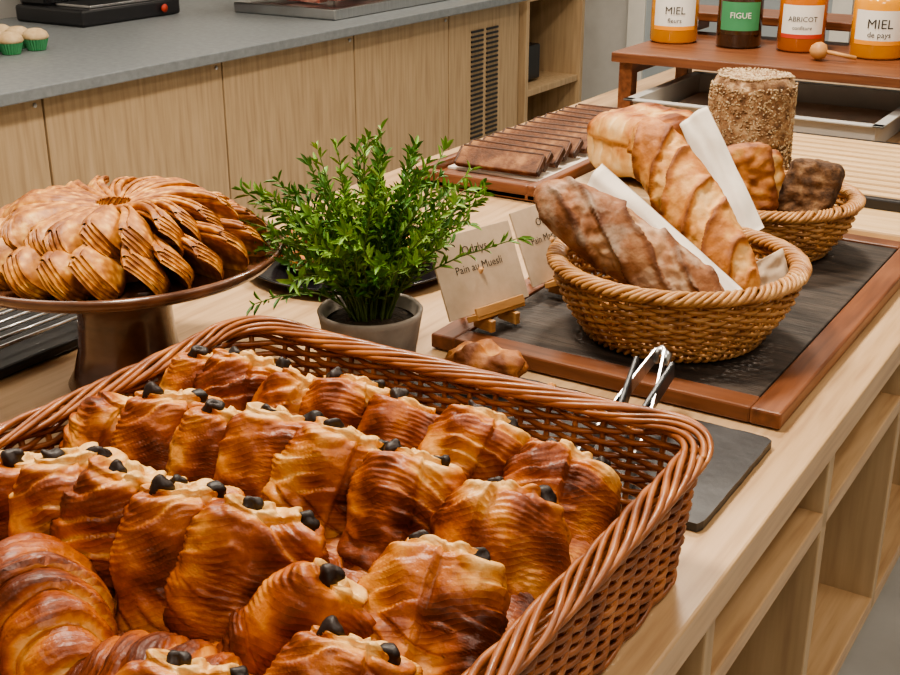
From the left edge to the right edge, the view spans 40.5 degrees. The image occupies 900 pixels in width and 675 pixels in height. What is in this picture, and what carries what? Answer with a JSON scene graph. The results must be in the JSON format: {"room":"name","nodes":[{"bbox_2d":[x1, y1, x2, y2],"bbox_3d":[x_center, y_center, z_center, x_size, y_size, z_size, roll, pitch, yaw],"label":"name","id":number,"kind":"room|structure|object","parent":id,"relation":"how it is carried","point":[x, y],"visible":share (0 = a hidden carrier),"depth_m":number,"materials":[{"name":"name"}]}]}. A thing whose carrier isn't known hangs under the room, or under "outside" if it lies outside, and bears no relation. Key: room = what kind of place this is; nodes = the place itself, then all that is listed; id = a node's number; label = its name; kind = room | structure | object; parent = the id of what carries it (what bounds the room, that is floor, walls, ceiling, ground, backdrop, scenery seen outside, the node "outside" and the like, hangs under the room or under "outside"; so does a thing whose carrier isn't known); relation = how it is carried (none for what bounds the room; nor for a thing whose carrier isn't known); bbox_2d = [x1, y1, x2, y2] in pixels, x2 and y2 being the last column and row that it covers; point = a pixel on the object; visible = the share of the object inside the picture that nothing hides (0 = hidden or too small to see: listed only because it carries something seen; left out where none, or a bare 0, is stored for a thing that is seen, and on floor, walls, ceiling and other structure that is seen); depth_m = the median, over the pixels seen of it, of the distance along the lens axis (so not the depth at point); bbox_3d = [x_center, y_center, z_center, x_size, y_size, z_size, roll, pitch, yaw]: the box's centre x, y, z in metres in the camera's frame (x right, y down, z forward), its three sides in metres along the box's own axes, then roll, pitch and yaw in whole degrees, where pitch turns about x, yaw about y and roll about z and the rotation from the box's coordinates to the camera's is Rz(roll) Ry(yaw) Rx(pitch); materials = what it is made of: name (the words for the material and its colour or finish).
{"room":"food shop","nodes":[
{"label":"food shop","id":0,"kind":"room"},
{"bbox_2d":[0,0,20,18],"bbox_3d":[-2.205,-1.470,3.944,0.100,2.800,8.200,13,25,29],"label":"wall","id":1,"kind":"structure","parent":0,"point":[7,7],"depth_m":4.75,"materials":[{"name":"paint"}]},
{"bbox_2d":[525,382,629,426],"bbox_3d":[0.140,0.073,1.394,0.167,0.012,0.062,13,25,29],"label":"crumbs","id":2,"kind":"object","parent":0,"point":[552,384],"depth_m":1.43,"materials":[{"name":"brown food"}]},
{"bbox_2d":[581,0,628,101],"bbox_3d":[2.570,-2.135,5.608,6.100,2.800,0.100,13,25,29],"label":"wall","id":3,"kind":"structure","parent":0,"point":[605,21],"depth_m":6.89,"materials":[{"name":"paint"}]},
{"bbox_2d":[626,0,853,80],"bbox_3d":[1.495,-2.068,6.221,1.200,2.220,0.095,13,25,29],"label":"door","id":4,"kind":"structure","parent":3,"relation":"in","point":[639,11],"depth_m":6.60,"materials":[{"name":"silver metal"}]},
{"bbox_2d":[575,169,650,205],"bbox_3d":[0.361,-0.300,2.342,0.200,0.015,0.260,13,25,29],"label":"board","id":5,"kind":"object","parent":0,"point":[632,183],"depth_m":2.30,"materials":[{"name":"beige wood"}]},
{"bbox_2d":[587,102,692,178],"bbox_3d":[0.370,-0.369,2.312,0.198,0.135,0.206,-17,28,-37],"label":"loaf","id":6,"kind":"object","parent":5,"relation":"on","point":[609,132],"visible":0.53,"depth_m":2.27,"materials":[{"name":"food"}]},
{"bbox_2d":[708,67,797,169],"bbox_3d":[0.538,-0.376,2.180,0.159,0.199,0.155,13,25,29],"label":"loaf","id":7,"kind":"object","parent":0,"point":[750,105],"visible":0.73,"depth_m":2.11,"materials":[{"name":"brown food"}]},
{"bbox_2d":[837,556,899,674],"bbox_3d":[0.424,0.486,2.957,6.400,0.100,8.200,13,25,29],"label":"floor","id":8,"kind":"structure","parent":0,"point":[875,650],"depth_m":2.50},
{"bbox_2d":[0,0,526,310],"bbox_3d":[-1.905,-0.235,3.411,1.260,0.902,6.600,13,25,29],"label":"base cabinet","id":9,"kind":"object","parent":8,"relation":"on","point":[210,95],"visible":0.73,"depth_m":4.24,"materials":[{"name":"brown wood"}]},
{"bbox_2d":[0,24,48,54],"bbox_3d":[-1.449,-0.940,3.863,0.254,0.069,0.284,13,25,29],"label":"cupcakes","id":10,"kind":"object","parent":9,"relation":"on","point":[13,39],"visible":1,"depth_m":3.86,"materials":[{"name":"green food"}]},
{"bbox_2d":[15,0,179,26],"bbox_3d":[-1.331,-1.440,4.587,0.381,0.460,0.500,13,25,29],"label":"hot plate","id":11,"kind":"object","parent":9,"relation":"on","point":[78,13],"visible":1,"depth_m":4.50,"materials":[{"name":"black plastic"}]},
{"bbox_2d":[234,0,443,19],"bbox_3d":[-0.403,-1.522,4.997,0.500,0.306,0.900,13,25,29],"label":"glass display case","id":12,"kind":"object","parent":9,"relation":"on","point":[315,9],"visible":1,"depth_m":4.69,"materials":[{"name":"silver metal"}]},
{"bbox_2d":[0,68,899,674],"bbox_3d":[0.091,0.339,1.979,1.090,0.900,4.200,13,25,29],"label":"serving table","id":13,"kind":"object","parent":8,"relation":"on","point":[786,576],"visible":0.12,"depth_m":1.50,"materials":[{"name":"brown wood"}]},
{"bbox_2d":[0,307,77,378],"bbox_3d":[-0.580,-0.004,1.570,0.170,0.038,0.240,13,25,29],"label":"wire cooling rack","id":14,"kind":"object","parent":13,"relation":"on","point":[28,339],"visible":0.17,"depth_m":1.56,"materials":[{"name":"black metal"}]},
{"bbox_2d":[0,217,284,396],"bbox_3d":[-0.385,-0.027,1.449,0.384,0.172,0.384,13,25,29],"label":"cake stand","id":15,"kind":"object","parent":13,"relation":"on","point":[119,333],"visible":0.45,"depth_m":1.40,"materials":[{"name":"brown metal"}]},
{"bbox_2d":[0,175,266,300],"bbox_3d":[-0.386,-0.123,1.407,0.340,0.094,0.330,-13,25,-30],"label":"pastry","id":16,"kind":"object","parent":15,"relation":"on","point":[74,241],"visible":1,"depth_m":1.32,"materials":[{"name":"brown food"}]},
{"bbox_2d":[258,223,437,293],"bbox_3d":[-0.147,-0.122,1.892,0.348,0.019,0.348,13,25,29],"label":"serving plate","id":17,"kind":"object","parent":13,"relation":"on","point":[276,270],"visible":0.14,"depth_m":1.81,"materials":[{"name":"black ceramic"}]},
{"bbox_2d":[290,255,315,275],"bbox_3d":[-0.200,-0.105,1.805,0.083,0.037,0.052,13,25,29],"label":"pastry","id":18,"kind":"object","parent":17,"relation":"on","point":[302,257],"visible":0.06,"depth_m":1.80,"materials":[{"name":"brown food"}]},
{"bbox_2d":[0,315,713,674],"bbox_3d":[-0.164,0.189,0.948,0.554,0.141,0.674,13,25,29],"label":"basket","id":19,"kind":"object","parent":13,"relation":"on","point":[628,574],"visible":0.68,"depth_m":1.07,"materials":[{"name":"brown wicker"}]},
{"bbox_2d":[113,595,123,635],"bbox_3d":[-0.236,0.218,0.953,0.105,0.080,0.134,12,25,27],"label":"pain au chocolat","id":20,"kind":"object","parent":19,"relation":"in","point":[114,597],"visible":0.02,"depth_m":0.91,"materials":[{"name":"brown food"}]},
{"bbox_2d":[48,455,188,596],"bbox_3d":[-0.249,0.156,0.939,0.120,0.135,0.071,-10,24,-23],"label":"pain au chocolat","id":21,"kind":"object","parent":20,"relation":"on","point":[90,517],"visible":0.33,"depth_m":0.90,"materials":[{"name":"brown food"}]},
{"bbox_2d":[109,474,244,632],"bbox_3d":[-0.201,0.168,0.914,0.104,0.135,0.093,-5,22,-11],"label":"pain au chocolat","id":22,"kind":"object","parent":20,"relation":"on","point":[148,542],"visible":0.46,"depth_m":0.88,"materials":[{"name":"brown food"}]},
{"bbox_2d":[65,630,250,674],"bbox_3d":[-0.191,0.249,0.808,0.179,0.116,0.097,4,22,10],"label":"croissant","id":23,"kind":"object","parent":19,"relation":"in","point":[107,658],"visible":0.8,"depth_m":0.79,"materials":[{"name":"brown food"}]},
{"bbox_2d":[115,648,248,674],"bbox_3d":[-0.173,0.262,0.765,0.119,0.124,0.097,4,22,10],"label":"pain au chocolat","id":24,"kind":"object","parent":19,"relation":"in","point":[157,661],"visible":1,"depth_m":0.76,"materials":[{"name":"brown food"}]},
{"bbox_2d":[205,639,221,646],"bbox_3d":[-0.137,0.239,0.893,0.098,0.072,0.124,12,25,28],"label":"pain au chocolat","id":25,"kind":"object","parent":19,"relation":"in","point":[214,642],"visible":0.02,"depth_m":0.87,"materials":[{"name":"brown food"}]},
{"bbox_2d":[163,493,329,640],"bbox_3d":[-0.151,0.178,0.901,0.124,0.131,0.085,-1,22,-2],"label":"pain au chocolat","id":26,"kind":"object","parent":25,"relation":"on","point":[236,542],"visible":0.64,"depth_m":0.87,"materials":[{"name":"brown food"}]},
{"bbox_2d":[216,558,376,674],"bbox_3d":[-0.108,0.212,0.851,0.115,0.122,0.071,-3,22,-7],"label":"pain au chocolat","id":27,"kind":"object","parent":25,"relation":"on","point":[299,596],"visible":0.75,"depth_m":0.82,"materials":[{"name":"brown food"}]},
{"bbox_2d":[264,615,422,674],"bbox_3d":[-0.077,0.252,0.781,0.103,0.123,0.112,6,23,16],"label":"pain au chocolat","id":28,"kind":"object","parent":19,"relation":"in","point":[325,649],"visible":1,"depth_m":0.78,"materials":[{"name":"brown food"}]},
{"bbox_2d":[325,534,367,582],"bbox_3d":[-0.078,0.201,0.988,0.115,0.070,0.130,14,26,31],"label":"pain au chocolat","id":29,"kind":"object","parent":19,"relation":"in","point":[355,573],"visible":0.02,"depth_m":0.97,"materials":[{"name":"brown food"}]},
{"bbox_2d":[261,416,388,537],"bbox_3d":[-0.100,0.136,1.025,0.124,0.137,0.082,-6,23,-15],"label":"pain au chocolat","id":30,"kind":"object","parent":29,"relation":"on","point":[314,470],"visible":0.46,"depth_m":0.99,"materials":[{"name":"brown food"}]},
{"bbox_2d":[337,438,466,569],"bbox_3d":[-0.038,0.155,0.989,0.104,0.130,0.103,6,23,15],"label":"pain au chocolat","id":31,"kind":"object","parent":29,"relation":"on","point":[394,494],"visible":0.52,"depth_m":0.97,"materials":[{"name":"brown food"}]},
{"bbox_2d":[357,387,439,448],"bbox_3d":[-0.049,0.111,1.119,0.099,0.119,0.097,4,22,10],"label":"pain au chocolat","id":32,"kind":"object","parent":19,"relation":"in","point":[397,415],"visible":0.33,"depth_m":1.10,"materials":[{"name":"brown food"}]},
{"bbox_2d":[417,399,530,480],"bbox_3d":[0.013,0.125,1.100,0.123,0.129,0.096,-19,28,-39],"label":"pain au chocolat","id":33,"kind":"object","parent":19,"relation":"in","point":[478,439],"visible":0.41,"depth_m":1.07,"materials":[{"name":"brown food"}]},
{"bbox_2d":[503,592,541,633],"bbox_3d":[0.021,0.225,0.932,0.100,0.082,0.130,15,26,32],"label":"pain au chocolat","id":34,"kind":"object","parent":19,"relation":"in","point":[519,603],"visible":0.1,"depth_m":0.91,"materials":[{"name":"brown food"}]},
{"bbox_2d":[429,476,571,615],"bbox_3d":[0.037,0.174,0.950,0.120,0.126,0.107,-1,22,-3],"label":"pain au chocolat","id":35,"kind":"object","parent":34,"relation":"on","point":[524,529],"visible":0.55,"depth_m":0.93,"materials":[{"name":"brown food"}]},
{"bbox_2d":[569,540,590,568],"bbox_3d":[0.080,0.189,1.021,0.115,0.078,0.129,16,27,34],"label":"pain au chocolat","id":36,"kind":"object","parent":19,"relation":"in","point":[576,549],"visible":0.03,"depth_m":1.00,"materials":[{"name":"brown food"}]},
{"bbox_2d":[502,437,621,543],"bbox_3d":[0.087,0.150,1.041,0.114,0.115,0.118,7,23,16],"label":"pain au chocolat","id":37,"kind":"object","parent":36,"relation":"on","point":[588,490],"visible":0.45,"depth_m":1.03,"materials":[{"name":"brown food"}]},
{"label":"pain au chocolat","id":38,"kind":"object","parent":19,"relation":"in","visible":0},
{"bbox_2d":[0,532,118,674],"bbox_3d":[-0.297,0.195,0.877,0.106,0.112,0.181,-9,23,-21],"label":"croissant","id":39,"kind":"object","parent":38,"relation":"on","point":[55,607],"visible":0.89,"depth_m":0.83,"materials":[{"name":"brown food"}]},
{"bbox_3d":[-0.336,0.193,1.011,0.118,0.072,0.130,-1,20,35],"label":"pain au chocolat","id":40,"kind":"object","parent":19,"relation":"in","visible":0},
{"bbox_2d":[0,448,37,540],"bbox_3d":[-0.345,0.147,0.988,0.101,0.126,0.071,-8,23,-19],"label":"pain au chocolat","id":41,"kind":"object","parent":40,"relation":"on","point":[12,460],"visible":0.16,"depth_m":0.95,"materials":[{"name":"brown food"}]},
{"bbox_2d":[8,442,128,536],"bbox_3d":[-0.299,0.148,0.967,0.107,0.132,0.082,-17,27,-36],"label":"pain au chocolat","id":42,"kind":"object","parent":40,"relation":"on","point":[38,489],"visible":0.28,"depth_m":0.93,"materials":[{"name":"brown food"}]},
{"bbox_3d":[-0.040,0.259,0.840,0.096,0.072,0.123,10,26,31],"label":"pain au chocolat","id":43,"kind":"object","parent":19,"relation":"in","visible":0},
{"bbox_2d":[357,529,510,674],"bbox_3d":[-0.016,0.206,0.867,0.114,0.119,0.112,3,22,7],"label":"pain au chocolat","id":44,"kind":"object","parent":43,"relation":"on","point":[442,603],"visible":0.73,"depth_m":0.85,"materials":[{"name":"brown food"}]},
{"bbox_3d":[-0.273,0.158,1.101,0.101,0.074,0.119,19,30,26],"label":"pain au chocolat","id":45,"kind":"object","parent":19,"relation":"in","visible":0},
{"bbox_2d":[59,391,131,447],"bbox_3d":[-0.299,0.107,1.093,0.116,0.122,0.075,-17,27,-36],"label":"pain au chocolat","id":46,"kind":"object","parent":45,"relation":"on","point":[95,419],"visible":0.17,"depth_m":1.06,"materials":[{"name":"brown food"}]},
{"bbox_2d":[110,381,223,470],"bbox_3d":[-0.246,0.106,1.075,0.105,0.133,0.094,-5,22,-12],"label":"pain au chocolat","id":47,"kind":"object","parent":45,"relation":"on","point":[148,421],"visible":0.34,"depth_m":1.05,"materials":[{"name":"brown food"}]},
{"bbox_3d":[-0.177,0.178,1.043,0.118,0.072,0.130,32,35,19],"label":"pain au chocolat","id":48,"kind":"object","parent":19,"relation":"in","visible":0},
{"bbox_2d":[165,398,241,482],"bbox_3d":[-0.200,0.116,1.056,0.107,0.129,0.082,-15,26,-32],"label":"pain au chocolat","id":49,"kind":"object","parent":48,"relation":"on","point":[193,447],"visible":0.29,"depth_m":1.02,"materials":[{"name":"brown food"}]},
{"bbox_2d":[213,402,324,500],"bbox_3d":[-0.152,0.125,1.040,0.109,0.129,0.102,0,22,1],"label":"pain au chocolat","id":50,"kind":"object","parent":48,"relation":"on","point":[252,436],"visible":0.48,"depth_m":1.01,"materials":[{"name":"brown food"}]},
{"bbox_3d":[-0.211,0.119,1.192,0.106,0.078,0.134,25,33,23],"label":"pain au chocolat","id":51,"kind":"object","parent":19,"relation":"in","visible":0},
{"bbox_2d":[159,345,212,391],"bbox_3d":[-0.240,0.071,1.185,0.107,0.129,0.081,-17,27,-36],"label":"pain au chocolat","id":52,"kind":"object","parent":51,"relation":"on","point":[183,368],"visible":0.15,"depth_m":1.16,"materials":[{"name":"brown food"}]},
{"bbox_2d":[193,346,300,410],"bbox_3d":[-0.195,0.074,1.167,0.118,0.128,0.093,-9,23,-21],"label":"pain au chocolat","id":53,"kind":"object","parent":51,"relation":"on","point":[234,376],"visible":0.35,"depth_m":1.14,"materials":[{"name":"brown food"}]},
{"label":"pain au chocolat","id":54,"kind":"object","parent":19,"relation":"in","visible":0},
{"bbox_2d":[251,368,316,415],"bbox_3d":[-0.146,0.090,1.148,0.114,0.127,0.080,-8,23,-19],"label":"pain au chocolat","id":55,"kind":"object","parent":54,"relation":"on","point":[286,388],"visible":0.23,"depth_m":1.12,"materials":[{"name":"brown food"}]},
{"bbox_2d":[298,366,389,429],"bbox_3d":[-0.098,0.098,1.133,0.108,0.133,0.099,-1,22,-2],"label":"pain au chocolat","id":56,"kind":"object","parent":54,"relation":"on","point":[345,397],"visible":0.38,"depth_m":1.11,"materials":[{"name":"brown food"}]},
{"bbox_2d":[231,118,534,383],"bbox_3d":[-0.109,-0.104,1.456,0.331,0.309,0.335,-8,23,-18],"label":"potted herb plant","id":57,"kind":"object","parent":13,"relation":"on","point":[368,259],"visible":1,"depth_m":1.40,"materials":[{"name":"green plant"}]},
{"bbox_2d":[413,152,594,201],"bbox_3d":[0.227,-0.396,2.559,0.270,0.030,0.700,13,25,29],"label":"tray","id":58,"kind":"object","parent":13,"relation":"on","point":[508,185],"depth_m":2.32,"materials":[{"name":"brown wood"}]},
{"bbox_2d":[454,144,546,176],"bbox_3d":[0.097,-0.343,2.353,0.183,0.039,0.043,12,25,27],"label":"bread slice","id":59,"kind":"object","parent":58,"relation":"on","point":[511,161],"visible":1,"depth_m":2.34,"materials":[{"name":"brown food"}]},
{"bbox_2d":[469,139,553,171],"bbox_3d":[0.113,-0.358,2.391,0.189,0.038,0.044,14,26,32],"label":"bread slice","id":60,"kind":"object","parent":58,"relation":"on","point":[549,155],"visible":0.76,"depth_m":2.38,"materials":[{"name":"brown food"}]},
{"bbox_2d":[482,135,565,167],"bbox_3d":[0.140,-0.371,2.424,0.188,0.038,0.044,15,26,32],"label":"bread slice","id":61,"kind":"object","parent":58,"relation":"on","point":[558,151],"visible":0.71,"depth_m":2.40,"materials":[{"name":"brown food"}]},
{"bbox_2d":[492,131,571,161],"bbox_3d":[0.159,-0.386,2.461,0.177,0.038,0.044,12,25,27],"label":"bread slice","id":62,"kind":"object","parent":58,"relation":"on","point":[566,144],"visible":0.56,"depth_m":2.45,"materials":[{"name":"brown food"}]},
{"bbox_2d":[502,127,583,157],"bbox_3d":[0.183,-0.400,2.495,0.186,0.036,0.045,14,26,31],"label":"bread slice","id":63,"kind":"object","parent":58,"relation":"on","point":[577,142],"visible":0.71,"depth_m":2.48,"materials":[{"name":"brown food"}]},
{"bbox_2d":[514,124,587,152],"bbox_3d":[0.211,-0.412,2.527,0.186,0.036,0.045,13,25,29],"label":"bread slice","id":64,"kind":"object","parent":58,"relation":"on","point":[583,135],"visible":0.34,"depth_m":2.52,"materials":[{"name":"brown food"}]},
{"bbox_2d":[524,120,586,131],"bbox_3d":[0.233,-0.426,2.562,0.179,0.037,0.045,12,25,28],"label":"bread slice","id":65,"kind":"object","parent":58,"relation":"on","point":[532,123],"visible":0.13,"depth_m":2.57,"materials":[{"name":"brown food"}]},
{"bbox_2d":[532,116,588,126],"bbox_3d":[0.256,-0.441,2.598,0.189,0.038,0.044,13,25,29],"label":"bread slice","id":66,"kind":"object","parent":58,"relation":"on","point":[538,118],"visible":0.29,"depth_m":2.61,"materials":[{"name":"brown food"}]},
{"bbox_2d":[544,112,592,121],"bbox_3d":[0.276,-0.455,2.634,0.177,0.040,0.043,15,26,34],"label":"bread slice","id":67,"kind":"object","parent":58,"relation":"on","point":[550,114],"visible":0.25,"depth_m":2.65,"materials":[{"name":"brown food"}]},
{"bbox_2d":[555,110,596,117],"bbox_3d":[0.306,-0.467,2.664,0.189,0.037,0.045,15,26,33],"label":"bread slice","id":68,"kind":"object","parent":58,"relation":"on","point":[566,112],"visible":0.2,"depth_m":2.69,"materials":[{"name":"brown food"}]},
{"bbox_2d":[562,106,605,114],"bbox_3d":[0.322,-0.483,2.704,0.177,0.037,0.045,14,26,31],"label":"bread slice","id":69,"kind":"object","parent":58,"relation":"on","point":[583,110],"visible":0.2,"depth_m":2.72,"materials":[{"name":"brown food"}]},
{"bbox_2d":[575,103,619,110],"bbox_3d":[0.356,-0.494,2.732,0.177,0.040,0.042,13,25,29],"label":"bread slice","id":70,"kind":"object","parent":58,"relation":"on","point":[586,106],"visible":0.23,"depth_m":2.75,"materials":[{"name":"brown food"}]},
{"bbox_2d":[402,377,771,531],"bbox_3d":[0.114,0.105,1.337,0.421,0.009,0.219,13,25,29],"label":"slate board","id":71,"kind":"object","parent":13,"relation":"on","point":[736,453],"visible":0.3,"depth_m":1.27,"materials":[{"name":"grey stone"}]},
{"bbox_2d":[445,338,528,385],"bbox_3d":[0.039,0.032,1.434,0.102,0.059,0.070,6,23,16],"label":"bread piece","id":72,"kind":"object","parent":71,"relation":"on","point":[485,354],"visible":0.56,"depth_m":1.41,"materials":[{"name":"brown food"}]},
{"bbox_2d":[578,344,674,487],"bbox_3d":[0.194,0.080,1.293,0.056,0.074,0.233,9,24,22],"label":"serving tongs","id":73,"kind":"object","parent":71,"relation":"on","point":[636,373],"visible":0.55,"depth_m":1.33,"materials":[{"name":"silver metal"}]},
{"bbox_2d":[431,233,899,428],"bbox_3d":[0.363,-0.066,1.748,0.460,0.020,0.730,13,25,29],"label":"wooden serving tray","id":74,"kind":"object","parent":13,"relation":"on","point":[846,288],"visible":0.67,"depth_m":1.54,"materials":[{"name":"brown wood"}]},
{"bbox_2d":[432,220,528,332],"bbox_3d":[0.043,-0.078,1.586,0.142,0.116,0.087,-18,28,-38],"label":"sign card","id":75,"kind":"object","parent":74,"relation":"on","point":[494,284],"visible":0.84,"depth_m":1.58,"materials":[{"name":"beige paper"}]},
{"bbox_2d":[509,205,590,295],"bbox_3d":[0.146,-0.127,1.710,0.087,0.116,0.136,17,28,37],"label":"sign card","id":76,"kind":"object","parent":74,"relation":"on","point":[526,221],"visible":0.4,"depth_m":1.68,"materials":[{"name":"beige paper"}]},
{"bbox_2d":[546,226,812,363],"bbox_3d":[0.287,-0.059,1.561,0.330,0.107,0.330,-8,23,-20],"label":"wicker bread basket","id":77,"kind":"object","parent":74,"relation":"on","point":[627,319],"visible":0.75,"depth_m":1.45,"materials":[{"name":"brown wicker"}]},
{"bbox_2d":[533,176,724,322],"bbox_3d":[0.223,-0.110,1.514,0.254,0.163,0.085,8,23,20],"label":"baguette","id":78,"kind":"object","parent":77,"relation":"in","point":[599,226],"visible":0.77,"depth_m":1.49,"materials":[{"name":"brown food"}]},
{"bbox_2d":[587,164,741,290],"bbox_3d":[0.268,-0.124,1.544,0.223,0.158,0.039,17,27,36],"label":"paper napkin","id":79,"kind":"object","parent":77,"relation":"in","point":[602,178],"visible":0.37,"depth_m":1.55,"materials":[{"name":"white paper"}]},
{"bbox_2d":[627,117,759,289],"bbox_3d":[0.315,-0.168,1.593,0.087,0.205,0.248,-11,24,-26],"label":"baguette","id":80,"kind":"object","parent":77,"relation":"in","point":[680,188],"visible":0.76,"depth_m":1.56,"materials":[{"name":"brown food"}]},
{"bbox_2d":[680,106,763,230],"bbox_3d":[0.383,-0.228,1.713,0.046,0.168,0.147,-13,25,-29],"label":"paper napkin","id":81,"kind":"object","parent":77,"relation":"in","point":[700,130],"visible":0.8,"depth_m":1.71,"materials":[{"name":"white paper"}]},
{"bbox_2d":[756,248,788,303],"bbox_3d":[0.406,-0.076,1.538,0.049,0.066,0.031,-5,22,-13],"label":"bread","id":82,"kind":"object","parent":77,"relation":"in","point":[772,267],"visible":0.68,"depth_m":1.53,"materials":[{"name":"beige food"}]},
{"bbox_2d":[749,170,865,261],"bbox_3d":[0.491,-0.186,1.894,0.285,0.094,0.285,11,24,25],"label":"wicker bread basket","id":83,"kind":"object","parent":74,"relation":"on","point":[815,234],"visible":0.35,"depth_m":1.78,"materials":[{"name":"brown wicker"}]},
{"bbox_2d":[727,142,778,210],"bbox_3d":[0.448,-0.240,1.853,0.096,0.118,0.089,-1,22,-2],"label":"chunk","id":84,"kind":"object","parent":83,"relation":"in","point":[754,162],"visible":0.48,"depth_m":1.82,"materials":[{"name":"brown food"}]},
{"bbox_2d":[772,149,784,197],"bbox_3d":[0.486,-0.252,1.954,0.092,0.104,0.083,-9,24,-22],"label":"chunk","id":85,"kind":"object","parent":83,"relation":"in","point":[779,175],"visible":0.04,"depth_m":1.92,"materials":[{"name":"brown food"}]},
{"bbox_2d":[776,158,844,212],"bbox_3d":[0.546,-0.222,1.849,0.092,0.101,0.088,11,24,25],"label":"chunk","id":86,"kind":"object","parent":83,"relation":"in","point":[808,184],"visible":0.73,"depth_m":1.82,"materials":[{"name":"brown food"}]},
{"bbox_2d":[611,5,899,107],"bbox_3d":[0.962,-0.645,2.955,1.000,0.201,0.550,13,25,29],"label":"shelf","id":87,"kind":"object","parent":13,"relation":"on","point":[704,53],"visible":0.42,"depth_m":2.92,"materials":[{"name":"brown wood"}]},
{"bbox_2d":[650,0,699,43],"bbox_3d":[0.573,-0.844,3.098,0.120,0.178,0.122,4,22,9],"label":"jar","id":88,"kind":"object","parent":87,"relation":"on","point":[672,21],"visible":1,"depth_m":3.07,"materials":[{"name":"orange glass"}]},
{"bbox_2d":[716,0,764,48],"bbox_3d":[0.720,-0.812,3.019,0.110,0.178,0.112,5,22,11],"label":"jar","id":89,"kind":"object","parent":87,"relation":"on","point":[739,22],"visible":1,"depth_m":2.99,"materials":[{"name":"brown glass"}]},
{"bbox_2d":[776,0,828,52],"bbox_3d":[0.858,-0.789,2.961,0.114,0.178,0.116,6,22,14],"label":"jar","id":90,"kind":"object","parent":87,"relation":"on","point":[802,24],"visible":0.94,"depth_m":2.93,"materials":[{"name":"orange glass"}]},
{"bbox_2d":[809,42,856,59],"bbox_3d":[0.888,-0.662,2.828,0.108,0.042,0.042,9,23,20],"label":"honey dipper","id":91,"kind":"object","parent":87,"relation":"on","point":[818,51],"visible":1,"depth_m":2.82,"materials":[{"name":"brown wood"}]},
{"bbox_2d":[848,0,899,59],"bbox_3d":[1.012,-0.751,2.866,0.128,0.178,0.130,7,23,17],"label":"jar","id":92,"kind":"object","parent":87,"relation":"on","point":[875,25],"visible":0.97,"depth_m":2.83,"materials":[{"name":"orange glass"}]},
{"bbox_2d":[623,71,899,141],"bbox_3d":[0.779,-0.546,2.902,0.596,0.057,0.456,13,25,29],"label":"food tray","id":93,"kind":"object","parent":13,"relation":"on","point":[867,113],"visible":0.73,"depth_m":2.97,"materials":[{"name":"stainless steel"},{"name":"paper"}]},
{"bbox_2d":[787,131,899,240],"bbox_3d":[0.747,-0.297,2.306,0.460,0.035,0.600,13,25,29],"label":"board","id":94,"kind":"object","parent":13,"relation":"on","point":[872,167],"visible":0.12,"depth_m":2.31,"materials":[{"name":"brown wood"}]},
{"bbox_2d":[517,0,584,124],"bbox_3d":[0.261,-1.931,5.897,0.600,2.205,0.610,13,25,29],"label":"open shelf unit","id":95,"kind":"object","parent":8,"relation":"on","point":[550,32],"visible":0.21,"depth_m":6.19,"materials":[{"name":"brown wood"}]}
]}

